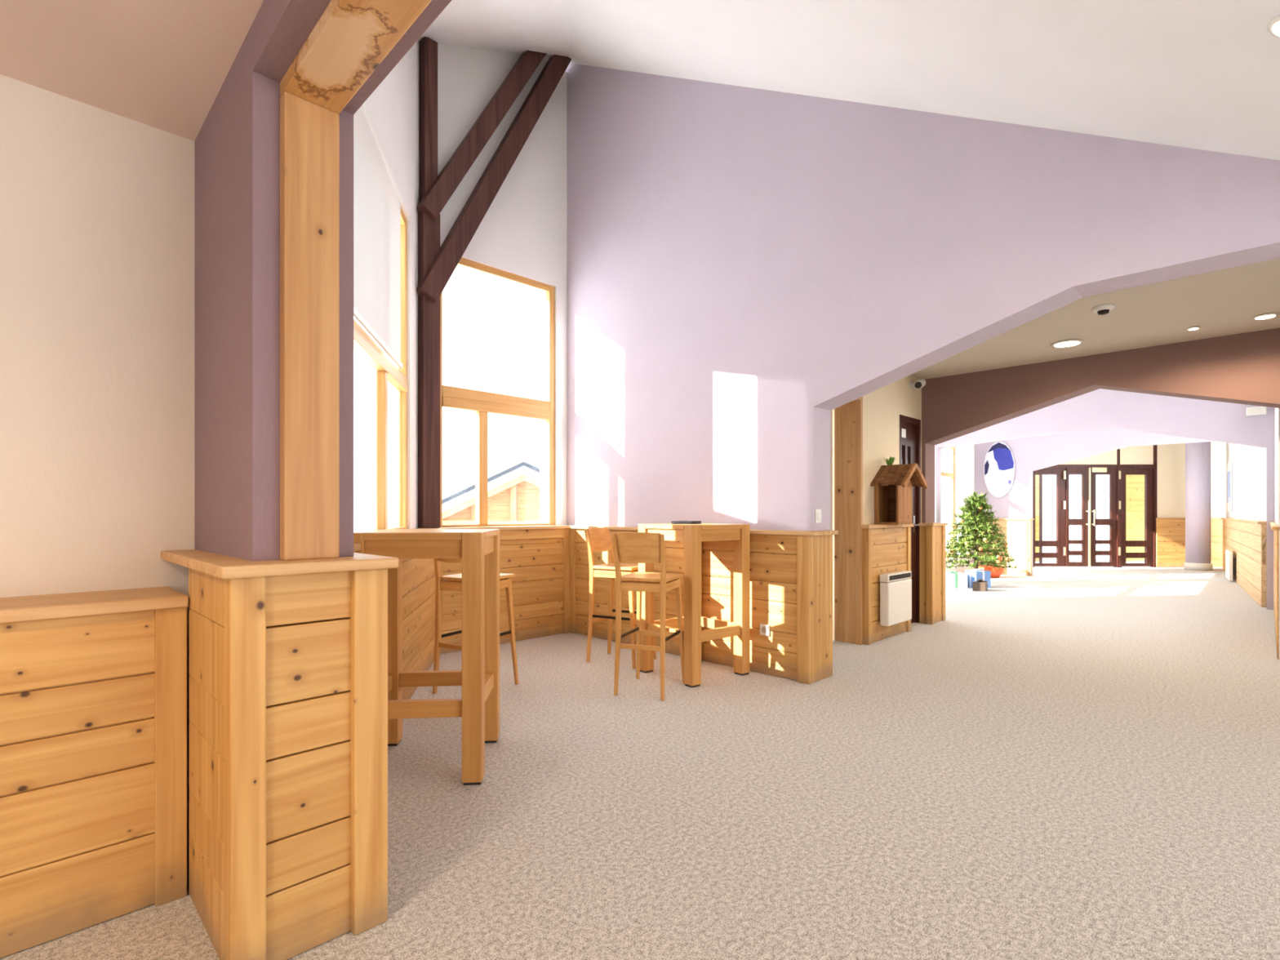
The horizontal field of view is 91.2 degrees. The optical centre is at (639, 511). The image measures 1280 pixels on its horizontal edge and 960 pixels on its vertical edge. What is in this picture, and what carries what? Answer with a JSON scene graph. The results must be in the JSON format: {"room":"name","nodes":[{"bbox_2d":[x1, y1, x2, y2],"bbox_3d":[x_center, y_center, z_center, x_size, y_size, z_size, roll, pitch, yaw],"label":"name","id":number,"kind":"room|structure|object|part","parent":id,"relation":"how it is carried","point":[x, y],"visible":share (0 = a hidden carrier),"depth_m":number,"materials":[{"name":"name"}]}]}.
{"room":"lodge lobby","nodes":[
{"label":"lodge lobby","id":0,"kind":"room"},
{"bbox_2d":[0,74,194,848],"bbox_3d":[-2.903,-0.065,1.107,3.460,2.530,0.230,0,0,-45],"label":"wall","id":1,"kind":"structure","parent":0,"point":[97,205],"depth_m":2.06,"materials":[{"name":"paint"}]},
{"bbox_2d":[0,586,188,958],"bbox_3d":[-2.723,0.730,0.874,3.385,0.940,0.352,0,0,-45],"label":"wood wainscoting","id":2,"kind":"structure","parent":1,"relation":"attached to","point":[93,685],"depth_m":1.81,"materials":[{"name":"brown wood"}]},
{"bbox_2d":[0,0,263,141],"bbox_3d":[-0.527,-1.405,-1.269,3.460,0.150,6.950,0,0,-45],"label":"ceiling","id":3,"kind":"structure","parent":0,"point":[162,64],"depth_m":1.80,"materials":[{"name":"paint"}]},
{"bbox_2d":[194,0,451,561],"bbox_3d":[0.755,-0.765,0.084,0.267,3.930,7.050,0,0,-45],"label":"column","id":4,"kind":"structure","parent":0,"point":[237,145],"depth_m":1.80,"materials":[{"name":"paint"}]},
{"bbox_2d":[160,549,399,959],"bbox_3d":[-1.184,0.667,2.005,0.442,1.066,0.910,0,0,-45],"label":"pillar","id":5,"kind":"structure","parent":4,"relation":"attached to","point":[288,660],"depth_m":1.72,"materials":[{"name":"brown wood"}]},
{"bbox_2d":[280,0,431,560],"bbox_3d":[1.138,-0.535,-0.290,0.146,1.339,5.960,0,0,-45],"label":"trim","id":6,"kind":"structure","parent":4,"relation":"attached to","point":[351,38],"depth_m":1.75,"materials":[{"name":"brown wood"}]},
{"bbox_3d":[-0.948,-0.513,1.796,0.146,1.294,0.060,0,0,-45],"label":"post","id":7,"kind":"part","parent":6,"relation":"part of","materials":[{"name":"brown wood"}]},
{"bbox_2d":[364,39,419,529],"bbox_3d":[-1.753,-1.500,3.830,0.280,5.400,3.000,0,0,-10],"label":"wall","id":8,"kind":"structure","parent":0,"point":[393,107],"depth_m":4.88,"materials":[{"name":"paint"}]},
{"bbox_2d":[353,206,407,530],"bbox_3d":[-1.653,-1.050,3.858,0.066,2.460,2.120,0,0,-10],"label":"window","id":9,"kind":"structure","parent":8,"relation":"in","point":[387,371],"depth_m":4.17,"materials":[{"name":"brown wood"}]},
{"bbox_2d":[353,102,402,368],"bbox_3d":[-1.581,-1.655,3.678,0.036,1.240,1.720,0,0,-10],"label":"roller blind","id":10,"kind":"object","parent":9,"relation":"attached to","point":[377,195],"visible":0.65,"depth_m":3.76,"materials":[{"name":"white fabric"}]},
{"bbox_3d":[-1.661,-1.050,3.857,0.050,2.460,1.990,0,0,-10],"label":"frame rail","id":11,"kind":"part","parent":9,"relation":"part of","materials":[{"name":"brown wood"}]},
{"bbox_2d":[353,528,442,699],"bbox_3d":[-1.506,0.667,3.764,0.222,1.065,3.023,0,0,-10],"label":"wainscoting","id":12,"kind":"structure","parent":8,"relation":"attached to","point":[419,578],"depth_m":4.27,"materials":[{"name":"brown wood"}]},
{"bbox_2d":[437,43,566,525],"bbox_3d":[-1.496,-1.675,5.943,1.810,5.750,0.280,0,0,-45],"label":"wall","id":13,"kind":"structure","parent":0,"point":[522,233],"depth_m":6.11,"materials":[{"name":"paint"}]},
{"bbox_2d":[416,36,571,528],"bbox_3d":[-1.275,-2.299,5.786,1.658,4.866,0.205,0,0,-45],"label":"truss","id":14,"kind":"object","parent":13,"relation":"attached to","point":[437,264],"visible":0.8,"depth_m":5.30,"materials":[{"name":"wood"}]},
{"bbox_3d":[-1.800,-3.261,5.328,0.120,1.470,0.110,0,0,-45],"label":"post","id":15,"kind":"part","parent":14,"relation":"part of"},
{"bbox_3d":[-1.794,-1.196,5.305,0.155,2.660,0.140,0,0,-45],"label":"post","id":16,"kind":"part","parent":14,"relation":"part of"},
{"bbox_2d":[440,257,554,527],"bbox_3d":[-1.349,-1.060,5.959,1.300,2.480,0.085,0,0,-45],"label":"window","id":17,"kind":"structure","parent":13,"relation":"in","point":[483,403],"depth_m":5.87,"materials":[{"name":"brown wood"}]},
{"bbox_2d":[440,524,569,653],"bbox_3d":[-1.256,0.667,5.821,1.403,1.065,0.232,0,0,-45],"label":"trim","id":18,"kind":"structure","parent":13,"relation":"attached to","point":[538,557],"depth_m":5.92,"materials":[{"name":"brown wood"}]},
{"bbox_3d":[-1.209,0.210,5.774,1.397,0.090,0.064,0,0,-45],"label":"rail","id":19,"kind":"part","parent":18,"relation":"part of","materials":[{"name":"brown wood"}]},
{"bbox_2d":[0,558,1279,959],"bbox_3d":[5.233,1.260,6.223,22.200,0.120,9.400,0,0,-45],"label":"floor","id":20,"kind":"structure","parent":0,"point":[1069,762],"depth_m":2.60,"materials":[{"name":"carpet"}]},
{"bbox_2d":[353,528,499,785],"bbox_3d":[-1.015,0.645,3.020,0.590,1.110,0.590,0,0,-5],"label":"bar table","id":21,"kind":"object","parent":20,"relation":"on","point":[478,707],"visible":0.8,"depth_m":2.76,"materials":[{"name":"brown wood"}]},
{"bbox_3d":[-1.244,0.639,2.747,0.086,1.098,0.086,0,0,-5],"label":"leg","id":22,"kind":"part","parent":21,"relation":"part of","materials":[{"name":"brown wood"}]},
{"bbox_3d":[-1.288,0.639,3.249,0.086,1.098,0.086,0,0,-5],"label":"leg","id":23,"kind":"part","parent":21,"relation":"part of","materials":[{"name":"brown wood"}]},
{"bbox_3d":[-0.742,0.639,2.791,0.086,1.098,0.086,0,0,-5],"label":"leg","id":24,"kind":"part","parent":21,"relation":"part of","materials":[{"name":"brown wood"}]},
{"bbox_3d":[-0.786,0.639,3.293,0.086,1.098,0.086,0,0,-5],"label":"leg","id":25,"kind":"part","parent":21,"relation":"part of","materials":[{"name":"brown wood"}]},
{"bbox_2d":[432,558,518,693],"bbox_3d":[-1.126,0.664,4.237,0.371,1.071,0.505,0,0,28],"label":"bar stool","id":26,"kind":"object","parent":20,"relation":"on","point":[450,582],"visible":0.39,"depth_m":4.16,"materials":[{"name":"brown wood"}]},
{"bbox_3d":[-1.349,0.670,4.156,0.036,1.060,0.086,0,0,28],"label":"leg","id":27,"kind":"part","parent":26,"relation":"part of","materials":[{"name":"brown wood"}]},
{"bbox_3d":[-1.221,0.229,4.060,0.304,0.200,0.103,0,0,28],"label":"backrest","id":28,"kind":"part","parent":26,"relation":"part of","materials":[{"name":"brown wood"}]},
{"bbox_3d":[-1.198,0.490,4.103,0.300,0.055,0.022,0,0,28],"label":"seat rail","id":29,"kind":"part","parent":26,"relation":"part of","materials":[{"name":"brown wood"}]},
{"bbox_3d":[-1.248,0.490,4.329,0.022,0.055,0.335,0,0,30],"label":"seat rail","id":30,"kind":"part","parent":26,"relation":"part of","materials":[{"name":"brown wood"}]},
{"bbox_3d":[-1.112,0.446,4.263,0.356,0.034,0.380,0,0,28],"label":"seat","id":31,"kind":"part","parent":26,"relation":"part of","materials":[{"name":"brown wood"}]},
{"bbox_3d":[-0.982,0.490,4.187,0.033,0.055,0.336,0,0,28],"label":"seat rail","id":32,"kind":"part","parent":26,"relation":"part of","materials":[{"name":"brown wood"}]},
{"bbox_3d":[-0.893,0.828,4.352,0.099,0.745,0.041,0,0,-37],"label":"leg","id":33,"kind":"part","parent":26,"relation":"part of","materials":[{"name":"brown wood"}]},
{"bbox_2d":[584,527,656,668],"bbox_3d":[-0.173,0.664,5.072,0.505,1.071,0.371,0,0,28],"label":"bar stool","id":34,"kind":"object","parent":20,"relation":"on","point":[597,539],"visible":0.7,"depth_m":5.01,"materials":[{"name":"brown wood"}]},
{"bbox_3d":[-0.403,0.670,5.017,0.086,1.060,0.036,0,0,28],"label":"leg","id":35,"kind":"part","parent":34,"relation":"part of","materials":[{"name":"brown wood"}]},
{"bbox_3d":[-0.350,0.229,5.168,0.103,0.200,0.304,0,0,28],"label":"backrest","id":36,"kind":"part","parent":34,"relation":"part of","materials":[{"name":"brown wood"}]},
{"bbox_3d":[-0.224,0.490,4.929,0.335,0.055,0.022,0,0,26],"label":"seat rail","id":37,"kind":"part","parent":34,"relation":"part of","materials":[{"name":"brown wood"}]},
{"bbox_3d":[-0.253,0.670,5.295,0.086,1.060,0.036,0,0,28],"label":"leg","id":38,"kind":"part","parent":34,"relation":"part of","materials":[{"name":"brown wood"}]},
{"bbox_3d":[-0.146,0.446,5.058,0.380,0.034,0.356,0,0,28],"label":"seat","id":39,"kind":"part","parent":34,"relation":"part of","materials":[{"name":"brown wood"}]},
{"bbox_3d":[-0.059,0.828,4.838,0.041,0.745,0.099,0,0,-36],"label":"leg","id":40,"kind":"part","parent":34,"relation":"part of","materials":[{"name":"brown wood"}]},
{"bbox_3d":[0.085,0.828,5.106,0.099,0.745,0.041,0,0,3],"label":"leg","id":41,"kind":"part","parent":34,"relation":"part of","materials":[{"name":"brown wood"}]},
{"bbox_2d":[612,532,684,700],"bbox_3d":[0.060,0.664,4.226,0.371,1.071,0.505,0,0,21],"label":"bar stool","id":42,"kind":"object","parent":20,"relation":"on","point":[628,547],"visible":0.99,"depth_m":4.09,"materials":[{"name":"brown wood"}]},
{"bbox_3d":[-0.150,0.670,4.119,0.036,1.060,0.086,0,0,21],"label":"leg","id":43,"kind":"part","parent":42,"relation":"part of","materials":[{"name":"brown wood"}]},
{"bbox_3d":[-0.071,0.490,4.302,0.022,0.055,0.335,0,0,23],"label":"seat rail","id":44,"kind":"part","parent":42,"relation":"part of","materials":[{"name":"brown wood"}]},
{"bbox_3d":[-0.012,0.229,4.038,0.304,0.200,0.103,0,0,21],"label":"backrest","id":45,"kind":"part","parent":42,"relation":"part of","materials":[{"name":"brown wood"}]},
{"bbox_3d":[-0.005,0.828,4.478,0.041,0.745,0.099,0,0,-4],"label":"leg","id":46,"kind":"part","parent":42,"relation":"part of","materials":[{"name":"brown wood"}]},
{"bbox_3d":[0.006,0.490,4.084,0.300,0.055,0.022,0,0,21],"label":"seat rail","id":47,"kind":"part","parent":42,"relation":"part of","materials":[{"name":"brown wood"}]},
{"bbox_3d":[0.071,0.446,4.254,0.356,0.034,0.380,0,0,21],"label":"seat","id":48,"kind":"part","parent":42,"relation":"part of","materials":[{"name":"brown wood"}]},
{"bbox_3d":[0.129,0.490,4.401,0.280,0.055,0.022,0,0,21],"label":"seat rail","id":49,"kind":"part","parent":42,"relation":"part of","materials":[{"name":"brown wood"}]},
{"bbox_3d":[0.144,0.670,4.005,0.036,1.060,0.086,0,0,21],"label":"leg","id":50,"kind":"part","parent":42,"relation":"part of","materials":[{"name":"brown wood"}]},
{"bbox_3d":[0.209,0.490,4.193,0.022,0.055,0.335,0,0,19],"label":"seat rail","id":51,"kind":"part","parent":42,"relation":"part of","materials":[{"name":"brown wood"}]},
{"bbox_3d":[0.279,0.828,4.368,0.099,0.745,0.041,0,0,-44],"label":"leg","id":52,"kind":"part","parent":42,"relation":"part of","materials":[{"name":"brown wood"}]},
{"bbox_2d":[638,523,750,687],"bbox_3d":[0.400,0.645,4.685,0.590,1.110,0.590,0,0,-39],"label":"bar table","id":53,"kind":"object","parent":20,"relation":"on","point":[692,535],"visible":0.88,"depth_m":4.55,"materials":[{"name":"brown wood"}]},
{"bbox_3d":[0.045,0.639,4.722,0.086,1.098,0.086,0,0,-39],"label":"leg","id":54,"kind":"part","parent":53,"relation":"part of","materials":[{"name":"brown wood"}]},
{"bbox_2d":[671,520,701,524],"bbox_3d":[0.354,0.080,4.766,0.160,0.020,0.220,0,0,25],"label":"folder","id":55,"kind":"object","parent":53,"relation":"on","point":[675,522],"visible":0.98,"depth_m":4.69,"materials":[{"name":"plastic"}]},
{"bbox_3d":[0.362,0.639,4.330,0.086,1.098,0.086,0,0,-39],"label":"leg","id":56,"kind":"part","parent":53,"relation":"part of","materials":[{"name":"brown wood"}]},
{"bbox_3d":[0.437,0.639,5.039,0.086,1.098,0.086,0,0,-39],"label":"leg","id":57,"kind":"part","parent":53,"relation":"part of","materials":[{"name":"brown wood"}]},
{"bbox_3d":[0.754,0.639,4.647,0.086,1.098,0.086,0,0,-39],"label":"leg","id":58,"kind":"part","parent":53,"relation":"part of","materials":[{"name":"brown wood"}]},
{"bbox_2d":[945,571,967,588],"bbox_3d":[4.970,1.071,9.950,0.344,0.259,0.264,0,0,5],"label":"parcel","id":59,"kind":"object","parent":20,"relation":"on","point":[953,580],"visible":0.9,"depth_m":9.82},
{"bbox_2d":[964,568,991,588],"bbox_3d":[5.360,1.050,9.950,0.284,0.299,0.244,0,0,-15],"label":"parcel","id":60,"kind":"object","parent":20,"relation":"on","point":[975,574],"visible":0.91,"depth_m":9.87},
{"bbox_2d":[972,578,987,591],"bbox_3d":[5.200,1.115,9.580,0.184,0.169,0.264,0,0,35],"label":"parcel","id":61,"kind":"object","parent":20,"relation":"on","point":[981,585],"visible":1,"depth_m":9.49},
{"bbox_2d":[977,550,1006,577],"bbox_3d":[6.418,0.943,11.483,0.647,0.513,0.629,0,0,-45],"label":"pot","id":62,"kind":"object","parent":20,"relation":"on","point":[995,572],"visible":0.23,"depth_m":11.33,"materials":[{"name":"ceramic"}]},
{"bbox_2d":[945,491,1017,570],"bbox_3d":[5.423,0.435,10.140,1.280,1.531,1.252,0,0,-45],"label":"fir tree","id":63,"kind":"object","parent":62,"relation":"in","point":[972,518],"visible":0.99,"depth_m":10.01,"materials":[{"name":"green plant"}]},
{"bbox_3d":[6.420,1.100,11.500,0.460,0.200,0.460,0,0,-45],"label":"pot","id":64,"kind":"part","parent":62,"relation":"part of","materials":[{"name":"ceramic"}]},
{"bbox_2d":[1183,441,1213,570],"bbox_3d":[11.575,-0.160,13.000,0.450,2.720,0.450,0,0,-45],"label":"round column","id":65,"kind":"structure","parent":20,"relation":"on","point":[1197,455],"depth_m":12.85,"materials":[{"name":"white paint"}]},
{"bbox_2d":[830,409,832,530],"bbox_3d":[1.419,0.095,5.454,1.080,2.190,0.105,0,0,-45],"label":"wall","id":66,"kind":"structure","parent":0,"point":[831,411],"depth_m":5.82,"materials":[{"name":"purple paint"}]},
{"bbox_2d":[418,0,1279,159],"bbox_3d":[1.149,-2.756,2.210,3.650,4.474,9.700,0,0,-45],"label":"ceiling","id":67,"kind":"structure","parent":0,"point":[1198,74],"depth_m":3.14,"materials":[{"name":"paint"}]},
{"bbox_2d":[1266,15,1279,38],"bbox_3d":[2.118,-1.566,2.026,0.131,0.082,0.149,0,0,39],"label":"ceiling lamp","id":68,"kind":"object","parent":67,"relation":"attached to","point":[1273,27],"visible":1,"depth_m":2.05,"materials":[{"name":"white ceramic"}]},
{"bbox_2d":[832,375,921,639],"bbox_3d":[2.029,-0.120,5.996,2.750,2.640,0.290,0,0,-45],"label":"wall","id":69,"kind":"structure","parent":0,"point":[882,407],"depth_m":6.10,"materials":[{"name":"paint"}]},
{"bbox_2d":[834,396,862,644],"bbox_3d":[1.524,0.075,5.370,1.150,2.250,0.260,0,0,-45],"label":"pillar","id":70,"kind":"structure","parent":69,"relation":"in","point":[848,417],"depth_m":5.74,"materials":[{"name":"brown wood"}]},
{"bbox_2d":[861,524,913,644],"bbox_3d":[2.359,0.659,6.020,1.010,1.082,0.142,0,0,-45],"label":"trim","id":71,"kind":"structure","parent":69,"relation":"attached to","point":[886,548],"depth_m":5.84,"materials":[{"name":"brown wood"}]},
{"bbox_2d":[870,462,928,524],"bbox_3d":[2.473,-0.170,6.013,0.564,0.576,0.356,0,0,-45],"label":"hut","id":72,"kind":"object","parent":71,"relation":"on","point":[893,484],"visible":1,"depth_m":5.99,"materials":[{"name":"brown wood"}]},
{"bbox_3d":[2.273,-0.092,5.996,0.025,0.380,0.025,0,0,-45],"label":"corner post","id":73,"kind":"part","parent":72,"relation":"part of","materials":[{"name":"brown wood"}]},
{"bbox_2d":[884,456,896,465],"bbox_3d":[2.422,-0.494,6.066,0.102,0.079,0.111,0,0,-3],"label":"sprig","id":74,"kind":"object","parent":72,"relation":"on","point":[891,460],"visible":1,"depth_m":6.04,"materials":[{"name":"green plant"}]},
{"bbox_2d":[880,570,911,626],"bbox_3d":[2.428,0.812,5.958,0.540,0.475,0.107,0,0,-45],"label":"heater","id":75,"kind":"object","parent":69,"relation":"attached to","point":[895,588],"visible":1,"depth_m":5.84,"materials":[{"name":"white metal"}]},
{"bbox_2d":[880,570,911,582],"bbox_3d":[2.432,0.610,5.954,0.540,0.070,0.080,0,0,-45],"label":"grille","id":76,"kind":"object","parent":75,"relation":"attached to","point":[902,575],"depth_m":5.89,"materials":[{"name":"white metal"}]},
{"bbox_2d":[899,414,920,622],"bbox_3d":[2.832,0.100,6.637,0.550,2.200,0.119,0,0,-45],"label":"door","id":77,"kind":"structure","parent":69,"relation":"in","point":[909,427],"depth_m":6.76,"materials":[{"name":"brown wood"}]},
{"bbox_3d":[2.749,-0.825,6.549,0.130,0.090,0.006,0,0,-45],"label":"plate","id":78,"kind":"part","parent":77,"relation":"part of","materials":[{"name":"white plastic"}]},
{"bbox_3d":[2.936,0.130,6.698,0.125,0.180,0.059,0,0,-45],"label":"handle","id":79,"kind":"part","parent":77,"relation":"part of","materials":[{"name":"metal"}]},
{"bbox_2d":[909,378,925,389],"bbox_3d":[2.889,-1.335,6.544,0.152,0.136,0.198,0,0,34],"label":"security camera","id":80,"kind":"object","parent":69,"relation":"attached to","point":[919,384],"visible":1,"depth_m":6.47,"materials":[{"name":"white plastic"}]},
{"bbox_2d":[918,522,947,624],"bbox_3d":[3.205,0.660,6.854,0.435,1.080,0.160,0,0,-45],"label":"trim","id":81,"kind":"structure","parent":69,"relation":"attached to","point":[931,535],"depth_m":6.76,"materials":[{"name":"brown wood"}]},
{"bbox_2d":[565,62,1279,530],"bbox_3d":[2.493,-1.755,3.412,0.250,5.910,9.300,0,0,-45],"label":"wall","id":82,"kind":"structure","parent":0,"point":[746,266],"depth_m":4.60,"materials":[{"name":"paint"}]},
{"bbox_2d":[569,525,838,684],"bbox_3d":[0.365,0.667,5.410,2.705,1.065,0.372,0,0,45],"label":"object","id":83,"kind":"structure","parent":82,"relation":"attached to","point":[791,571],"depth_m":4.64,"materials":[{"name":"brown wood"}]},
{"bbox_2d":[760,623,769,635],"bbox_3d":[0.921,0.870,4.626,0.080,0.080,0.016,0,0,45],"label":"wall socket","id":84,"kind":"object","parent":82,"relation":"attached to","point":[764,628],"visible":1,"depth_m":4.62,"materials":[{"name":"white plastic"}]},
{"bbox_2d":[814,509,821,523],"bbox_3d":[1.289,0.030,4.523,0.080,0.100,0.016,0,0,-45],"label":"light switch","id":85,"kind":"object","parent":82,"relation":"attached to","point":[817,512],"visible":1,"depth_m":4.51,"materials":[{"name":"white plastic"}]},
{"bbox_2d":[944,444,974,573],"bbox_3d":[4.373,-0.350,10.384,6.330,3.100,0.300,0,0,-45],"label":"wall","id":86,"kind":"structure","parent":0,"point":[964,455],"depth_m":12.05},
{"bbox_2d":[941,447,954,555],"bbox_3d":[5.188,-0.225,11.195,2.270,2.150,0.085,0,0,-45],"label":"window","id":87,"kind":"structure","parent":86,"relation":"in","point":[951,474],"depth_m":11.96,"materials":[{"name":"brown wood"}]},
{"bbox_2d":[1035,475,1144,561],"bbox_3d":[11.043,-0.175,15.300,4.900,2.750,0.200,0,0,0],"label":"wall","id":88,"kind":"structure","parent":0,"point":[1135,484],"depth_m":15.20,"materials":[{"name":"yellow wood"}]},
{"bbox_2d":[909,257,1279,379],"bbox_3d":[3.801,-1.545,4.190,2.900,0.210,5.350,0,0,-45],"label":"ceiling","id":89,"kind":"structure","parent":0,"point":[1222,302],"depth_m":4.75,"materials":[{"name":"paint"}]},
{"bbox_2d":[1050,339,1084,347],"bbox_3d":[3.631,-1.432,5.328,0.238,0.016,0.238,0,0,-45],"label":"recessed light","id":90,"kind":"object","parent":89,"relation":"in","point":[1068,343],"visible":1,"depth_m":5.30,"materials":[{"name":"white ceramic"}]},
{"bbox_2d":[1092,303,1114,315],"bbox_3d":[3.249,-1.412,4.395,0.124,0.056,0.124,0,0,-45],"label":"smoke detector","id":91,"kind":"object","parent":89,"relation":"attached to","point":[1102,309],"visible":1,"depth_m":4.37,"materials":[{"name":"white plastic"}]},
{"bbox_2d":[1186,326,1199,330],"bbox_3d":[4.316,-1.432,4.887,0.075,0.016,0.075,0,0,-45],"label":"recessed light","id":92,"kind":"object","parent":89,"relation":"in","point":[1191,328],"visible":1,"depth_m":4.87,"materials":[{"name":"white ceramic"}]},
{"bbox_2d":[1252,312,1278,319],"bbox_3d":[4.577,-1.432,4.587,0.138,0.016,0.138,0,0,-45],"label":"recessed light","id":93,"kind":"object","parent":89,"relation":"in","point":[1264,316],"visible":1,"depth_m":4.57,"materials":[{"name":"white ceramic"}]},
{"bbox_2d":[974,427,1214,575],"bbox_3d":[8.210,-0.350,11.038,0.220,3.100,4.200,0,0,-45],"label":"wall","id":94,"kind":"structure","parent":0,"point":[1030,454],"depth_m":11.67,"materials":[{"name":"paint"}]},
{"bbox_2d":[983,441,1014,497],"bbox_3d":[6.942,-0.820,12.118,0.540,1.080,0.026,0,0,45],"label":"picture","id":95,"kind":"object","parent":94,"relation":"attached to","point":[999,463],"visible":1,"depth_m":12.11,"materials":[{"name":"paint"}]},
{"bbox_2d":[977,518,1034,576],"bbox_3d":[6.986,0.660,12.062,1.020,1.080,0.082,0,0,45],"label":"trim","id":96,"kind":"structure","parent":94,"relation":"attached to","point":[1018,531],"depth_m":11.87,"materials":[{"name":"brown wood"}]},
{"bbox_2d":[921,328,1279,523],"bbox_3d":[4.338,-0.400,5.752,0.270,3.200,6.800,0,0,-45],"label":"wall","id":97,"kind":"structure","parent":0,"point":[1242,368],"depth_m":5.72,"materials":[{"name":"paint"}]},
{"bbox_2d":[934,388,1275,609],"bbox_3d":[6.548,-0.350,9.023,0.220,3.100,4.700,0,0,-45],"label":"wall","id":98,"kind":"structure","parent":0,"point":[1100,408],"depth_m":8.51,"materials":[{"name":"paint"}]},
{"bbox_2d":[1246,406,1266,415],"bbox_3d":[7.624,-1.250,7.751,0.056,0.100,0.180,0,0,-45],"label":"emergency light","id":99,"kind":"object","parent":98,"relation":"attached to","point":[1255,411],"visible":0.86,"depth_m":7.73,"materials":[{"name":"white plastic"}]},
{"bbox_2d":[1157,441,1226,517],"bbox_3d":[10.562,-0.160,13.700,6.078,2.720,0.200,0,0,0],"label":"wall","id":100,"kind":"structure","parent":0,"point":[1171,457],"depth_m":13.60,"materials":[{"name":"paint"}]},
{"bbox_2d":[1032,444,1157,567],"bbox_3d":[9.846,-0.150,13.589,2.706,2.700,0.182,0,0,0],"label":"door","id":101,"kind":"structure","parent":100,"relation":"in","point":[1117,464],"depth_m":13.60,"materials":[{"name":"brown wood"}]},
{"bbox_2d":[1034,467,1065,566],"bbox_3d":[8.883,0.112,13.630,0.695,2.135,0.060,0,0,0],"label":"light","id":102,"kind":"object","parent":101,"relation":"attached to","point":[1060,543],"depth_m":13.60,"materials":[{"name":"glass"}]},
{"bbox_3d":[9.680,0.125,13.539,0.024,0.350,0.082,0,0,0],"label":"handle","id":103,"kind":"part","parent":101,"relation":"part of","materials":[{"name":"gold metal"}]},
{"bbox_3d":[9.444,-1.264,13.615,1.816,0.472,0.030,0,0,0],"label":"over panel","id":104,"kind":"part","parent":101,"relation":"part of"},
{"bbox_3d":[9.795,0.125,13.539,0.024,0.350,0.082,0,0,0],"label":"handle","id":105,"kind":"part","parent":101,"relation":"part of","materials":[{"name":"gold metal"}]},
{"bbox_3d":[10.779,-1.264,13.615,0.724,0.472,0.030,0,0,0],"label":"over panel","id":106,"kind":"part","parent":101,"relation":"part of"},
{"bbox_2d":[1122,467,1153,566],"bbox_3d":[10.787,0.112,13.630,0.709,2.135,0.060,0,0,0],"label":"light","id":107,"kind":"object","parent":101,"relation":"attached to","point":[1148,543],"depth_m":13.60,"materials":[{"name":"glass"}]},
{"bbox_2d":[1155,517,1222,567],"bbox_3d":[11.943,0.662,13.559,1.542,1.075,0.082,0,0,0],"label":"trim","id":108,"kind":"structure","parent":100,"relation":"attached to","point":[1170,531],"depth_m":13.55,"materials":[{"name":"brown wood"}]},
{"bbox_2d":[1226,443,1266,607],"bbox_3d":[10.192,-0.160,10.482,0.200,2.720,7.007,0,0,40],"label":"wall","id":109,"kind":"structure","parent":0,"point":[1249,463],"depth_m":9.78,"materials":[{"name":"paint"}]},
{"bbox_2d":[1226,462,1232,511],"bbox_3d":[11.520,-0.480,12.244,0.023,0.950,0.900,0,0,40],"label":"notice board","id":110,"kind":"object","parent":109,"relation":"attached to","point":[1229,466],"visible":1,"depth_m":12.06,"materials":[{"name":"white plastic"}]},
{"bbox_2d":[1225,549,1236,581],"bbox_3d":[10.386,0.930,10.984,0.140,0.500,0.840,0,0,40],"label":"wall heater","id":111,"kind":"object","parent":109,"relation":"attached to","point":[1230,560],"visible":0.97,"depth_m":10.70,"materials":[{"name":"white metal"}]},
{"bbox_2d":[1220,517,1266,607],"bbox_3d":[10.091,0.660,10.573,0.092,1.080,7.007,0,0,40],"label":"trim","id":112,"kind":"structure","parent":109,"relation":"attached to","point":[1246,539],"depth_m":9.09,"materials":[{"name":"brown wood"}]},
{"bbox_2d":[1275,408,1279,659],"bbox_3d":[6.555,-0.350,6.293,3.630,3.100,0.230,0,0,-45],"label":"wall","id":113,"kind":"structure","parent":0,"point":[1277,410],"depth_m":7.36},
{"bbox_2d":[1270,521,1279,659],"bbox_3d":[6.473,0.660,6.376,3.630,1.080,0.081,0,0,-45],"label":"trim","id":114,"kind":"structure","parent":113,"relation":"attached to","point":[1274,526],"depth_m":5.45,"materials":[{"name":"brown wood"}]},
{"label":"outside","id":115,"kind":"structure","parent":0,"visible":0},
{"bbox_2d":[353,516,1109,560],"bbox_3d":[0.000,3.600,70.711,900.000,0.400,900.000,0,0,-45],"label":"snow","id":116,"kind":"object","parent":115,"point":[1049,523],"depth_m":107.42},
{"bbox_2d":[442,461,539,524],"bbox_3d":[-4.601,0.700,29.680,10.800,5.400,9.840,0,0,0],"label":"chalet","id":117,"kind":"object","parent":116,"relation":"on","point":[513,492],"visible":0.23,"depth_m":25.72,"materials":[{"name":"wood"}]},
{"bbox_3d":[-6.801,1.517,25.810,0.240,3.766,0.180,0,0,0],"label":"post","id":118,"kind":"part","parent":117,"relation":"part of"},
{"bbox_3d":[-4.601,0.425,25.250,9.000,0.150,0.100,0,0,0],"label":"balcony rail","id":119,"kind":"part","parent":117,"relation":"part of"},
{"bbox_3d":[-5.201,1.141,25.810,0.240,4.518,0.180,0,0,0],"label":"post","id":120,"kind":"part","parent":117,"relation":"part of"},
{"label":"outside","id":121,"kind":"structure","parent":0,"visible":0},
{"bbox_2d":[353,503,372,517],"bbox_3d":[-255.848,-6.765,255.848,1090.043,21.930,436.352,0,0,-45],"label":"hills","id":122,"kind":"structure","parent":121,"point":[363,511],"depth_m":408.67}
]}

